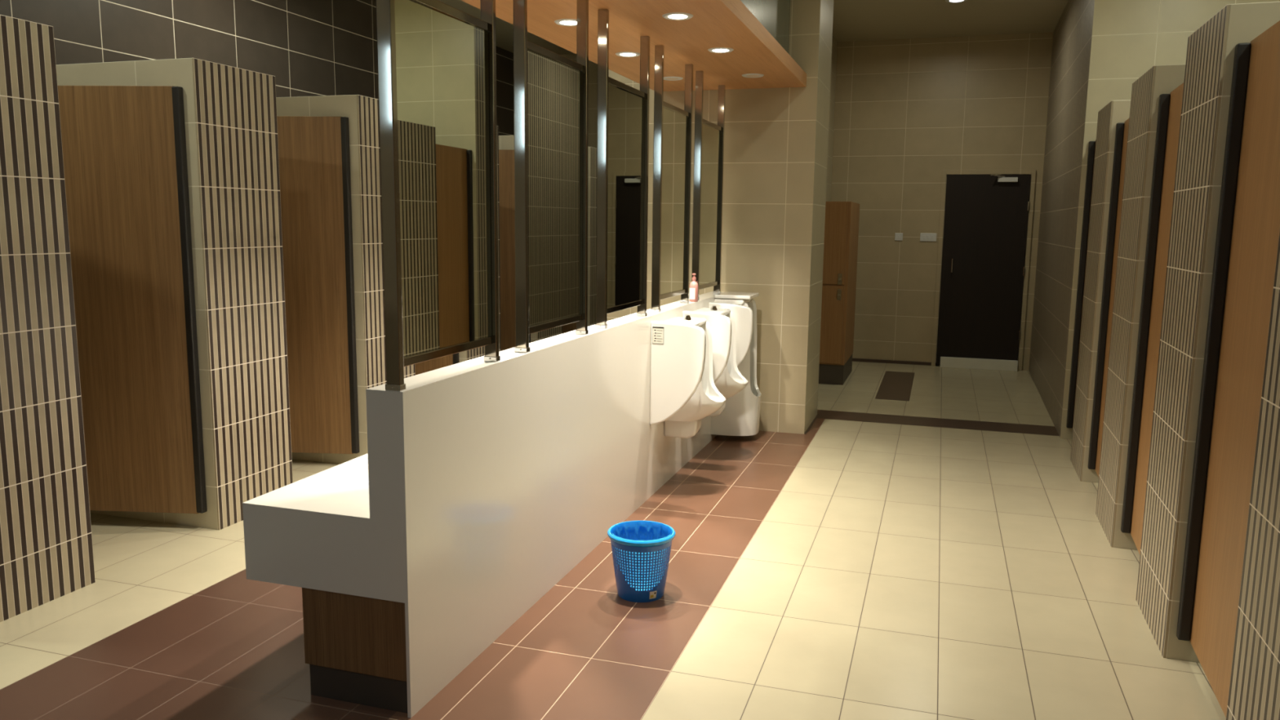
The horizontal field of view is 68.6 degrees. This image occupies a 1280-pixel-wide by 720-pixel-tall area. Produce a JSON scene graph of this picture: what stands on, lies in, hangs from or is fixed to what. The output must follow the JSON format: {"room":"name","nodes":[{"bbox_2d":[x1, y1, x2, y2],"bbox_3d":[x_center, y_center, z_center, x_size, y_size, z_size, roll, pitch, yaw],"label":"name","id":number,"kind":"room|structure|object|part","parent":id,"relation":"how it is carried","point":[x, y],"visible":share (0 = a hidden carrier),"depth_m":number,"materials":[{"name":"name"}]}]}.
{"room":"public restroom","nodes":[
{"label":"public restroom","id":0,"kind":"room"},
{"bbox_2d":[0,0,514,135],"bbox_3d":[-3.718,-1.059,5.348,0.150,3.610,14.100,3,9,17],"label":"wall","id":1,"kind":"structure","parent":0,"point":[310,47],"depth_m":7.16,"materials":[{"name":"black tile"}]},
{"bbox_2d":[365,291,724,718],"bbox_3d":[-0.091,0.310,5.096,0.130,1.060,4.570,3,9,17],"label":"wall","id":2,"kind":"structure","parent":0,"point":[501,477],"depth_m":3.59,"materials":[{"name":"white paint"}]},
{"bbox_2d":[375,0,500,391],"bbox_3d":[-0.642,-0.693,3.071,0.054,1.500,0.689,3,9,17],"label":"framed mirror","id":3,"kind":"object","parent":2,"relation":"on","point":[437,60],"visible":1,"depth_m":3.04,"materials":[{"name":"metal"}]},
{"bbox_3d":[-0.741,-0.649,2.766,0.048,1.500,0.026,3,9,17],"label":"post","id":4,"kind":"part","parent":3,"relation":"part of","materials":[{"name":"metal"}]},
{"bbox_3d":[-0.750,0.083,2.871,0.054,0.020,0.037,3,9,17],"label":"plate","id":5,"kind":"part","parent":3,"relation":"part of","materials":[{"name":"silver metal"}]},
{"bbox_3d":[-0.649,-0.033,3.170,0.026,0.028,0.628,3,9,17],"label":"rail","id":6,"kind":"part","parent":3,"relation":"part of","materials":[{"name":"metal"}]},
{"bbox_3d":[-0.636,-1.129,3.009,0.026,0.028,0.628,3,9,17],"label":"rail","id":7,"kind":"part","parent":3,"relation":"part of","materials":[{"name":"metal"}]},
{"bbox_3d":[-0.542,-0.737,3.381,0.048,1.500,0.026,3,9,17],"label":"post","id":8,"kind":"part","parent":3,"relation":"part of","materials":[{"name":"metal"}]},
{"bbox_3d":[-0.551,-0.005,3.486,0.054,0.020,0.037,3,9,17],"label":"plate","id":9,"kind":"part","parent":3,"relation":"part of","materials":[{"name":"silver metal"}]},
{"bbox_2d":[513,0,588,352],"bbox_3d":[-0.362,-0.817,3.937,0.054,1.500,0.689,3,9,17],"label":"framed mirror","id":10,"kind":"object","parent":2,"relation":"on","point":[551,89],"visible":1,"depth_m":3.91,"materials":[{"name":"metal"}]},
{"bbox_3d":[-0.460,-0.773,3.632,0.048,1.500,0.026,3,9,17],"label":"post","id":11,"kind":"part","parent":10,"relation":"part of","materials":[{"name":"metal"}]},
{"bbox_3d":[-0.470,-0.041,3.737,0.054,0.020,0.037,3,9,17],"label":"plate","id":12,"kind":"part","parent":10,"relation":"part of","materials":[{"name":"silver metal"}]},
{"bbox_2d":[527,48,582,326],"bbox_3d":[-0.362,-0.705,3.956,0.006,1.084,0.626,3,9,18],"label":"mirror glass","id":13,"kind":"object","parent":10,"relation":"on","point":[554,82],"depth_m":3.95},
{"bbox_3d":[-0.356,-1.253,3.876,0.026,0.028,0.628,3,9,17],"label":"rail","id":14,"kind":"part","parent":10,"relation":"part of","materials":[{"name":"metal"}]},
{"bbox_3d":[-0.369,-0.156,4.037,0.026,0.028,0.628,3,9,17],"label":"rail","id":15,"kind":"part","parent":10,"relation":"part of","materials":[{"name":"metal"}]},
{"bbox_3d":[-0.271,-0.129,4.352,0.054,0.020,0.037,3,9,17],"label":"plate","id":16,"kind":"part","parent":10,"relation":"part of","materials":[{"name":"silver metal"}]},
{"bbox_3d":[-0.261,-0.861,4.247,0.048,1.500,0.026,3,9,17],"label":"post","id":17,"kind":"part","parent":10,"relation":"part of","materials":[{"name":"metal"}]},
{"bbox_2d":[595,8,649,328],"bbox_3d":[-0.081,-0.941,4.804,0.054,1.500,0.689,3,9,17],"label":"framed mirror","id":18,"kind":"object","parent":2,"relation":"on","point":[623,109],"visible":1,"depth_m":4.76,"materials":[{"name":"metal"}]},
{"bbox_3d":[-0.189,-0.165,4.604,0.054,0.020,0.037,3,9,17],"label":"plate","id":19,"kind":"part","parent":18,"relation":"part of","materials":[{"name":"silver metal"}]},
{"bbox_3d":[-0.180,-0.897,4.499,0.048,1.500,0.026,3,9,17],"label":"post","id":20,"kind":"part","parent":18,"relation":"part of","materials":[{"name":"metal"}]},
{"bbox_3d":[-0.088,-0.280,4.903,0.026,0.028,0.628,3,9,17],"label":"rail","id":21,"kind":"part","parent":18,"relation":"part of","materials":[{"name":"metal"}]},
{"bbox_2d":[607,83,644,307],"bbox_3d":[-0.082,-0.828,4.822,0.006,1.084,0.626,3,9,18],"label":"mirror glass","id":22,"kind":"object","parent":18,"relation":"on","point":[625,104],"depth_m":4.84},
{"bbox_3d":[-0.075,-1.377,4.742,0.026,0.028,0.628,3,9,17],"label":"rail","id":23,"kind":"part","parent":18,"relation":"part of","materials":[{"name":"metal"}]},
{"bbox_3d":[0.010,-0.253,5.218,0.054,0.020,0.037,3,9,17],"label":"plate","id":24,"kind":"part","parent":18,"relation":"part of","materials":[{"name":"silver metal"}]},
{"bbox_3d":[0.019,-0.985,5.113,0.048,1.500,0.026,3,9,17],"label":"post","id":25,"kind":"part","parent":18,"relation":"part of","materials":[{"name":"metal"}]},
{"bbox_2d":[650,44,693,312],"bbox_3d":[0.199,-1.065,5.670,0.054,1.500,0.689,3,9,17],"label":"framed mirror","id":26,"kind":"object","parent":2,"relation":"on","point":[673,125],"visible":1,"depth_m":5.64,"materials":[{"name":"metal"}]},
{"bbox_3d":[0.091,-0.289,5.470,0.054,0.020,0.037,3,9,17],"label":"plate","id":27,"kind":"part","parent":26,"relation":"part of","materials":[{"name":"silver metal"}]},
{"bbox_3d":[0.101,-1.021,5.365,0.048,1.500,0.026,3,9,17],"label":"post","id":28,"kind":"part","parent":26,"relation":"part of","materials":[{"name":"metal"}]},
{"bbox_3d":[0.192,-0.404,5.769,0.026,0.028,0.628,3,9,17],"label":"rail","id":29,"kind":"part","parent":26,"relation":"part of","materials":[{"name":"metal"}]},
{"bbox_2d":[660,106,688,294],"bbox_3d":[0.199,-0.952,5.689,0.006,1.084,0.626,3,9,18],"label":"mirror glass","id":30,"kind":"object","parent":26,"relation":"on","point":[674,129],"depth_m":5.71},
{"bbox_3d":[0.205,-1.500,5.608,0.026,0.028,0.628,3,9,17],"label":"rail","id":31,"kind":"part","parent":26,"relation":"part of","materials":[{"name":"metal"}]},
{"bbox_3d":[0.290,-0.377,6.085,0.054,0.020,0.037,3,9,17],"label":"plate","id":32,"kind":"part","parent":26,"relation":"part of","materials":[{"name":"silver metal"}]},
{"bbox_3d":[0.299,-1.109,5.980,0.048,1.500,0.026,3,9,17],"label":"post","id":33,"kind":"part","parent":26,"relation":"part of","materials":[{"name":"metal"}]},
{"bbox_2d":[649,320,706,424],"bbox_3d":[0.212,0.083,5.278,0.313,0.595,0.046,3,9,17],"label":"divider","id":34,"kind":"object","parent":2,"relation":"attached to","point":[677,350],"visible":1,"depth_m":5.25,"materials":[{"name":"ceramic"}]},
{"bbox_2d":[688,273,697,302],"bbox_3d":[0.358,-0.482,6.227,0.058,0.188,0.058,-5,10,-32],"label":"soap bottle","id":35,"kind":"object","parent":2,"relation":"on","point":[693,291],"visible":0.98,"depth_m":6.21,"materials":[{"name":"pink"}]},
{"bbox_2d":[663,315,725,438],"bbox_3d":[0.335,0.102,5.603,0.354,0.735,0.330,3,9,17],"label":"urinal","id":36,"kind":"object","parent":2,"relation":"attached to","point":[707,399],"visible":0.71,"depth_m":5.59,"materials":[{"name":"ceramic"}]},
{"bbox_2d":[682,311,731,383],"bbox_3d":[0.417,-0.008,5.910,0.313,0.595,0.044,3,9,17],"label":"divider","id":37,"kind":"object","parent":2,"relation":"attached to","point":[720,325],"visible":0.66,"depth_m":5.85,"materials":[{"name":"ceramic"}]},
{"bbox_2d":[691,71,725,300],"bbox_3d":[0.480,-1.189,6.536,0.054,1.500,0.689,3,9,17],"label":"framed mirror","id":38,"kind":"object","parent":2,"relation":"on","point":[708,146],"visible":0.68,"depth_m":6.52,"materials":[{"name":"metal"}]},
{"bbox_3d":[0.381,-1.145,6.231,0.048,1.500,0.026,3,9,17],"label":"post","id":39,"kind":"part","parent":38,"relation":"part of","materials":[{"name":"metal"}]},
{"bbox_3d":[0.473,-0.528,6.636,0.026,0.028,0.628,3,9,17],"label":"rail","id":40,"kind":"part","parent":38,"relation":"part of","materials":[{"name":"metal"}]},
{"bbox_2d":[698,124,720,284],"bbox_3d":[0.479,-1.076,6.555,0.006,1.084,0.626,3,9,18],"label":"mirror glass","id":41,"kind":"object","parent":38,"relation":"on","point":[709,135],"depth_m":6.57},
{"bbox_3d":[0.485,-1.624,6.475,0.026,0.028,0.628,3,9,17],"label":"rail","id":42,"kind":"part","parent":38,"relation":"part of","materials":[{"name":"metal"}]},
{"bbox_3d":[0.580,-1.233,6.846,0.048,1.500,0.026,3,9,17],"label":"post","id":43,"kind":"part","parent":38,"relation":"part of","materials":[{"name":"metal"}]},
{"bbox_2d":[694,306,747,416],"bbox_3d":[0.542,0.010,6.244,0.354,0.735,0.330,3,9,17],"label":"urinal","id":44,"kind":"object","parent":2,"relation":"attached to","point":[731,382],"visible":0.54,"depth_m":6.23,"materials":[{"name":"ceramic"}]},
{"bbox_2d":[715,311,747,399],"bbox_3d":[0.543,-0.027,6.238,0.354,0.580,0.330,3,9,17],"label":"bowl","id":45,"kind":"object","parent":44,"relation":"on","point":[731,381],"depth_m":6.20,"materials":[{"name":"ceramic"}]},
{"bbox_2d":[708,302,753,367],"bbox_3d":[0.630,-0.102,6.570,0.313,0.595,0.044,3,9,17],"label":"divider","id":46,"kind":"object","parent":2,"relation":"attached to","point":[743,315],"visible":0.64,"depth_m":6.51,"materials":[{"name":"ceramic"}]},
{"bbox_2d":[711,291,760,435],"bbox_3d":[0.732,0.024,6.895,0.325,1.022,0.340,3,9,17],"label":"urinal","id":47,"kind":"object","parent":2,"relation":"attached to","point":[740,416],"visible":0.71,"depth_m":6.81,"materials":[{"name":"ceramic"}]},
{"bbox_3d":[0.708,-0.470,6.832,0.262,0.027,0.340,3,9,17],"label":"lid","id":48,"kind":"part","parent":47,"relation":"part of","materials":[{"name":"ceramic"}]},
{"bbox_2d":[0,361,1226,719],"bbox_3d":[0.060,0.948,4.412,7.830,0.001,14.100,3,9,17],"label":"floor","id":49,"kind":"structure","parent":0,"point":[932,546],"depth_m":3.85,"materials":[{"name":"beige tile"}]},
{"bbox_2d":[0,14,95,622],"bbox_3d":[-3.250,-0.190,3.894,1.690,2.325,0.580,3,9,17],"label":"wall","id":50,"kind":"structure","parent":49,"relation":"on","point":[46,548],"depth_m":3.74,"materials":[{"name":"tile"}]},
{"bbox_2d":[56,57,293,529],"bbox_3d":[-2.847,-0.368,5.139,1.690,2.325,0.580,3,9,17],"label":"wall","id":51,"kind":"structure","parent":49,"relation":"on","point":[231,122],"depth_m":4.80,"materials":[{"name":"tile"}]},
{"bbox_2d":[57,85,207,513],"bbox_3d":[-2.545,-0.269,4.641,0.696,2.110,0.045,1,8,3],"label":"door","id":52,"kind":"structure","parent":51,"relation":"in","point":[124,147],"depth_m":4.62,"materials":[{"name":"brown wood"}]},
{"bbox_2d":[242,453,407,713],"bbox_3d":[-0.330,0.500,5.201,0.603,0.648,4.570,3,9,17],"label":"counter","id":53,"kind":"object","parent":49,"relation":"on","point":[317,534],"depth_m":3.04,"materials":[{"name":"white stone"}]},
{"bbox_2d":[242,453,404,603],"bbox_3d":[-0.328,0.309,5.173,0.603,0.263,4.570,3,9,17],"label":"countertop","id":54,"kind":"structure","parent":53,"relation":"on","point":[317,531],"depth_m":3.04,"materials":[{"name":"white stone"}]},
{"bbox_2d":[275,94,415,463],"bbox_3d":[-2.443,-0.547,6.388,1.690,2.325,0.580,3,9,17],"label":"wall","id":55,"kind":"structure","parent":49,"relation":"on","point":[362,112],"depth_m":5.89,"materials":[{"name":"tile"}]},
{"bbox_2d":[276,115,359,453],"bbox_3d":[-2.141,-0.448,5.890,0.696,2.110,0.045,1,8,3],"label":"door","id":56,"kind":"structure","parent":55,"relation":"in","point":[314,156],"depth_m":5.87,"materials":[{"name":"brown wood"}]},
{"bbox_2d":[458,125,500,362],"bbox_3d":[-2.037,-0.726,7.641,1.690,2.325,0.580,3,9,17],"label":"wall","id":57,"kind":"structure","parent":49,"relation":"on","point":[476,353],"depth_m":7.51,"materials":[{"name":"tile"}]},
{"bbox_2d":[414,352,458,374],"bbox_3d":[-1.735,-0.627,7.144,0.696,2.110,0.045,1,8,3],"label":"door","id":58,"kind":"structure","parent":57,"relation":"in","point":[437,363],"depth_m":7.22,"materials":[{"name":"brown wood"}]},
{"bbox_2d":[498,135,562,342],"bbox_3d":[-1.631,-0.906,8.895,1.690,2.325,0.580,3,9,17],"label":"wall","id":59,"kind":"structure","parent":49,"relation":"on","point":[505,142],"depth_m":8.47,"materials":[{"name":"tile"}]},
{"bbox_2d":[498,149,530,351],"bbox_3d":[-1.329,-0.806,8.398,0.696,2.110,0.045,1,8,3],"label":"door","id":60,"kind":"structure","parent":59,"relation":"in","point":[506,157],"depth_m":8.35,"materials":[{"name":"brown wood"}]},
{"bbox_3d":[-1.347,-0.807,8.405,0.660,2.110,0.030,1,8,4],"label":"door panel","id":61,"kind":"part","parent":60,"relation":"part of","materials":[{"name":"brown wood"}]},
{"bbox_2d":[587,146,597,326],"bbox_3d":[-1.226,-1.085,10.149,1.690,2.325,0.580,3,9,17],"label":"wall","id":62,"kind":"structure","parent":49,"relation":"on","point":[592,152],"depth_m":9.64,"materials":[{"name":"tile"}]},
{"bbox_2d":[562,321,576,333],"bbox_3d":[-0.923,-0.986,9.652,0.696,2.110,0.045,1,8,3],"label":"door","id":63,"kind":"structure","parent":62,"relation":"in","point":[571,326],"depth_m":9.72,"materials":[{"name":"brown wood"}]},
{"bbox_2d":[607,520,675,602],"bbox_3d":[0.005,0.864,4.010,0.289,0.282,0.289,3,9,17],"label":"waste bin","id":64,"kind":"object","parent":49,"relation":"on","point":[641,550],"visible":1,"depth_m":3.93,"materials":[{"name":"plastic"}]},
{"bbox_2d":[818,201,859,385],"bbox_3d":[1.990,-0.712,9.676,0.380,1.800,1.030,3,9,17],"label":"cabinet","id":65,"kind":"object","parent":49,"relation":"on","point":[842,218],"visible":0.79,"depth_m":9.23,"materials":[{"name":"brown wood"}]},
{"bbox_3d":[1.830,-0.352,9.275,0.345,0.770,0.016,3,9,17],"label":"door","id":66,"kind":"part","parent":65,"relation":"part of","materials":[{"name":"brown wood"}]},
{"bbox_3d":[1.839,-1.136,9.160,0.345,0.785,0.016,3,9,17],"label":"door","id":67,"kind":"part","parent":65,"relation":"part of","materials":[{"name":"brown wood"}]},
{"bbox_3d":[1.952,-0.640,9.183,0.040,0.110,0.006,3,9,17],"label":"lock plate","id":68,"kind":"part","parent":65,"relation":"part of","materials":[{"name":"gold metal"}]},
{"bbox_3d":[1.953,-0.789,9.162,0.040,0.110,0.006,3,9,17],"label":"lock plate","id":69,"kind":"part","parent":65,"relation":"part of","materials":[{"name":"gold metal"}]},
{"bbox_2d":[1070,99,1130,482],"bbox_3d":[3.675,-0.378,5.729,1.690,2.325,0.580,3,9,18],"label":"wall","id":70,"kind":"structure","parent":49,"relation":"on","point":[1115,112],"depth_m":5.85,"materials":[{"name":"tile"}]},
{"bbox_2d":[1088,117,1129,477],"bbox_3d":[2.733,-0.317,5.372,0.070,2.115,0.708,3,9,18],"label":"door","id":71,"kind":"structure","parent":70,"relation":"in","point":[1122,128],"depth_m":5.64,"materials":[{"name":"brown wood"}]},
{"bbox_2d":[1095,64,1185,550],"bbox_3d":[3.261,-0.205,4.519,1.690,2.325,0.580,3,9,18],"label":"wall","id":72,"kind":"structure","parent":49,"relation":"on","point":[1146,91],"depth_m":4.65,"materials":[{"name":"tile"}]},
{"bbox_2d":[1120,82,1183,555],"bbox_3d":[2.319,-0.144,4.163,0.070,2.115,0.708,3,9,18],"label":"door","id":73,"kind":"structure","parent":72,"relation":"in","point":[1170,105],"depth_m":4.38,"materials":[{"name":"brown wood"}]},
{"bbox_2d":[1135,1,1279,662],"bbox_3d":[2.850,-0.034,3.319,1.690,2.325,0.580,3,9,18],"label":"wall","id":74,"kind":"structure","parent":49,"relation":"on","point":[1211,49],"depth_m":3.45,"materials":[{"name":"tile"}]},
{"bbox_2d":[1176,20,1279,717],"bbox_3d":[1.908,0.028,2.963,0.070,2.115,0.708,3,9,18],"label":"door","id":75,"kind":"structure","parent":74,"relation":"in","point":[1248,225],"depth_m":3.07,"materials":[{"name":"brown wood"}]},
{"bbox_2d":[1226,230,1279,719],"bbox_3d":[2.405,0.152,2.018,1.690,2.325,0.580,3,9,18],"label":"wall","id":76,"kind":"structure","parent":49,"relation":"on","point":[1254,693],"depth_m":2.49,"materials":[{"name":"tile"}]},
{"bbox_2d":[607,0,833,434],"bbox_3d":[0.612,-1.320,7.474,1.630,3.610,0.780,3,9,17],"label":"wall","id":77,"kind":"structure","parent":0,"point":[775,140],"depth_m":7.02,"materials":[{"name":"beige tile"}]},
{"bbox_2d":[554,18,577,26],"bbox_3d":[-0.352,-1.677,4.669,0.150,0.010,0.150,3,9,17],"label":"recessed light","id":78,"kind":"object","parent":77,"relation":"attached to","point":[565,22],"visible":0.84,"depth_m":4.64,"materials":[{"name":"white plastic"}]},
{"bbox_2d":[615,51,639,57],"bbox_3d":[-0.071,-1.801,5.536,0.150,0.010,0.150,3,9,17],"label":"recessed light","id":79,"kind":"object","parent":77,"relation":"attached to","point":[625,54],"visible":0.98,"depth_m":5.51,"materials":[{"name":"white plastic"}]},
{"bbox_2d":[461,0,806,91],"bbox_3d":[-0.270,-1.637,4.054,1.130,0.090,6.120,3,9,17],"label":"ceiling panel","id":80,"kind":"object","parent":77,"relation":"attached to","point":[729,24],"depth_m":5.04,"materials":[{"name":"brown wood"}]},
{"bbox_2d":[663,76,683,80],"bbox_3d":[0.222,-1.931,6.441,0.150,0.010,0.150,3,9,17],"label":"recessed light","id":81,"kind":"object","parent":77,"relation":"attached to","point":[668,78],"visible":0.92,"depth_m":6.42,"materials":[{"name":"white plastic"}]},
{"bbox_2d":[662,12,693,20],"bbox_3d":[0.181,-1.646,4.500,0.150,0.010,0.150,3,9,17],"label":"recessed light","id":82,"kind":"object","parent":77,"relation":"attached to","point":[674,15],"visible":1,"depth_m":4.48,"materials":[{"name":"white plastic"}]},
{"bbox_2d":[707,47,733,53],"bbox_3d":[0.462,-1.770,5.368,0.150,0.010,0.150,3,9,17],"label":"recessed light","id":83,"kind":"object","parent":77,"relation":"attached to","point":[717,50],"visible":1,"depth_m":5.35,"materials":[{"name":"white plastic"}]},
{"bbox_2d":[742,73,764,77],"bbox_3d":[0.755,-1.900,6.273,0.150,0.010,0.150,3,9,17],"label":"recessed light","id":84,"kind":"object","parent":77,"relation":"attached to","point":[747,75],"visible":1,"depth_m":6.25,"materials":[{"name":"white plastic"}]},
{"bbox_2d":[740,0,790,53],"bbox_3d":[-0.251,-2.163,4.026,0.865,0.960,6.020,3,9,17],"label":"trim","id":85,"kind":"structure","parent":77,"relation":"attached to","point":[774,15],"depth_m":6.19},
{"bbox_2d":[804,413,818,434],"bbox_3d":[1.374,0.509,7.489,0.015,0.004,0.780,3,9,17],"label":"baseboard","id":86,"kind":"structure","parent":77,"relation":"attached to","point":[817,415],"depth_m":7.44,"materials":[{"name":"brown tile"}]},
{"bbox_2d":[437,0,1068,54],"bbox_3d":[0.133,-2.679,3.923,8.200,0.100,14.400,3,9,17],"label":"ceiling","id":87,"kind":"structure","parent":0,"point":[853,20],"depth_m":9.33,"materials":[{"name":"paint"}]},
{"bbox_2d":[945,0,967,3],"bbox_3d":[2.877,-3.266,8.520,0.200,0.010,0.200,3,9,17],"label":"recessed light","id":88,"kind":"object","parent":87,"relation":"in","point":[947,1],"visible":1,"depth_m":8.54,"materials":[{"name":"white plastic"}]},
{"bbox_2d":[560,31,1053,370],"bbox_3d":[2.256,-1.799,10.867,7.830,3.610,0.150,3,9,17],"label":"wall","id":89,"kind":"structure","parent":0,"point":[907,112],"depth_m":10.47,"materials":[{"name":"beige tile"}]},
{"bbox_2d":[852,358,937,365],"bbox_3d":[2.786,0.014,10.868,1.260,0.035,0.012,3,9,17],"label":"baseboard","id":90,"kind":"structure","parent":89,"relation":"attached to","point":[853,359],"depth_m":10.82,"materials":[{"name":"beige tile"}]},
{"bbox_2d":[894,232,902,240],"bbox_3d":[2.931,-1.395,10.618,0.086,0.086,0.015,3,9,17],"label":"light switch","id":91,"kind":"object","parent":89,"relation":"attached to","point":[898,236],"visible":1,"depth_m":10.62,"materials":[{"name":"white plastic"}]},
{"bbox_2d":[920,232,936,241],"bbox_3d":[3.236,-1.378,10.522,0.176,0.092,0.015,3,9,17],"label":"switch panel","id":92,"kind":"object","parent":89,"relation":"attached to","point":[924,237],"visible":1,"depth_m":10.52,"materials":[{"name":"white plastic"}]},
{"bbox_2d":[939,356,1017,371],"bbox_3d":[3.781,0.043,10.474,0.814,0.115,0.064,3,9,17],"label":"kick plate","id":93,"kind":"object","parent":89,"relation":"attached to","point":[945,362],"depth_m":10.44,"materials":[{"name":"metal"}]},
{"bbox_2d":[931,169,1035,370],"bbox_3d":[3.770,-0.984,10.325,0.960,2.190,0.166,3,9,17],"label":"door","id":94,"kind":"structure","parent":89,"relation":"in","point":[984,269],"depth_m":10.35,"materials":[{"name":"black metal"}]},
{"bbox_3d":[3.468,-1.052,10.420,0.016,0.150,0.063,3,9,17],"label":"handle","id":95,"kind":"part","parent":94,"relation":"part of","materials":[{"name":"silver metal"}]},
{"bbox_3d":[3.853,-1.995,10.142,0.160,0.036,0.085,-1,8,-9],"label":"closer arm","id":96,"kind":"part","parent":94,"relation":"part of","materials":[{"name":"silver metal"}]},
{"bbox_2d":[826,34,837,201],"bbox_3d":[1.077,-1.604,9.446,1.300,3.610,3.300,3,9,17],"label":"wall","id":97,"kind":"structure","parent":0,"point":[834,43],"depth_m":10.43,"materials":[{"name":"beige tile"}]},
{"bbox_2d":[1028,0,1279,439],"bbox_3d":[4.578,-1.382,8.217,1.771,3.610,3.540,3,9,17],"label":"wall","id":98,"kind":"structure","parent":0,"point":[1100,48],"depth_m":7.11,"materials":[{"name":"beige tile"}]},
{"bbox_2d":[1066,139,1096,428],"bbox_3d":[3.141,-0.487,6.563,0.070,2.115,0.708,3,9,18],"label":"door","id":99,"kind":"structure","parent":98,"relation":"in","point":[1091,148],"depth_m":6.86,"materials":[{"name":"brown wood"}]}
]}

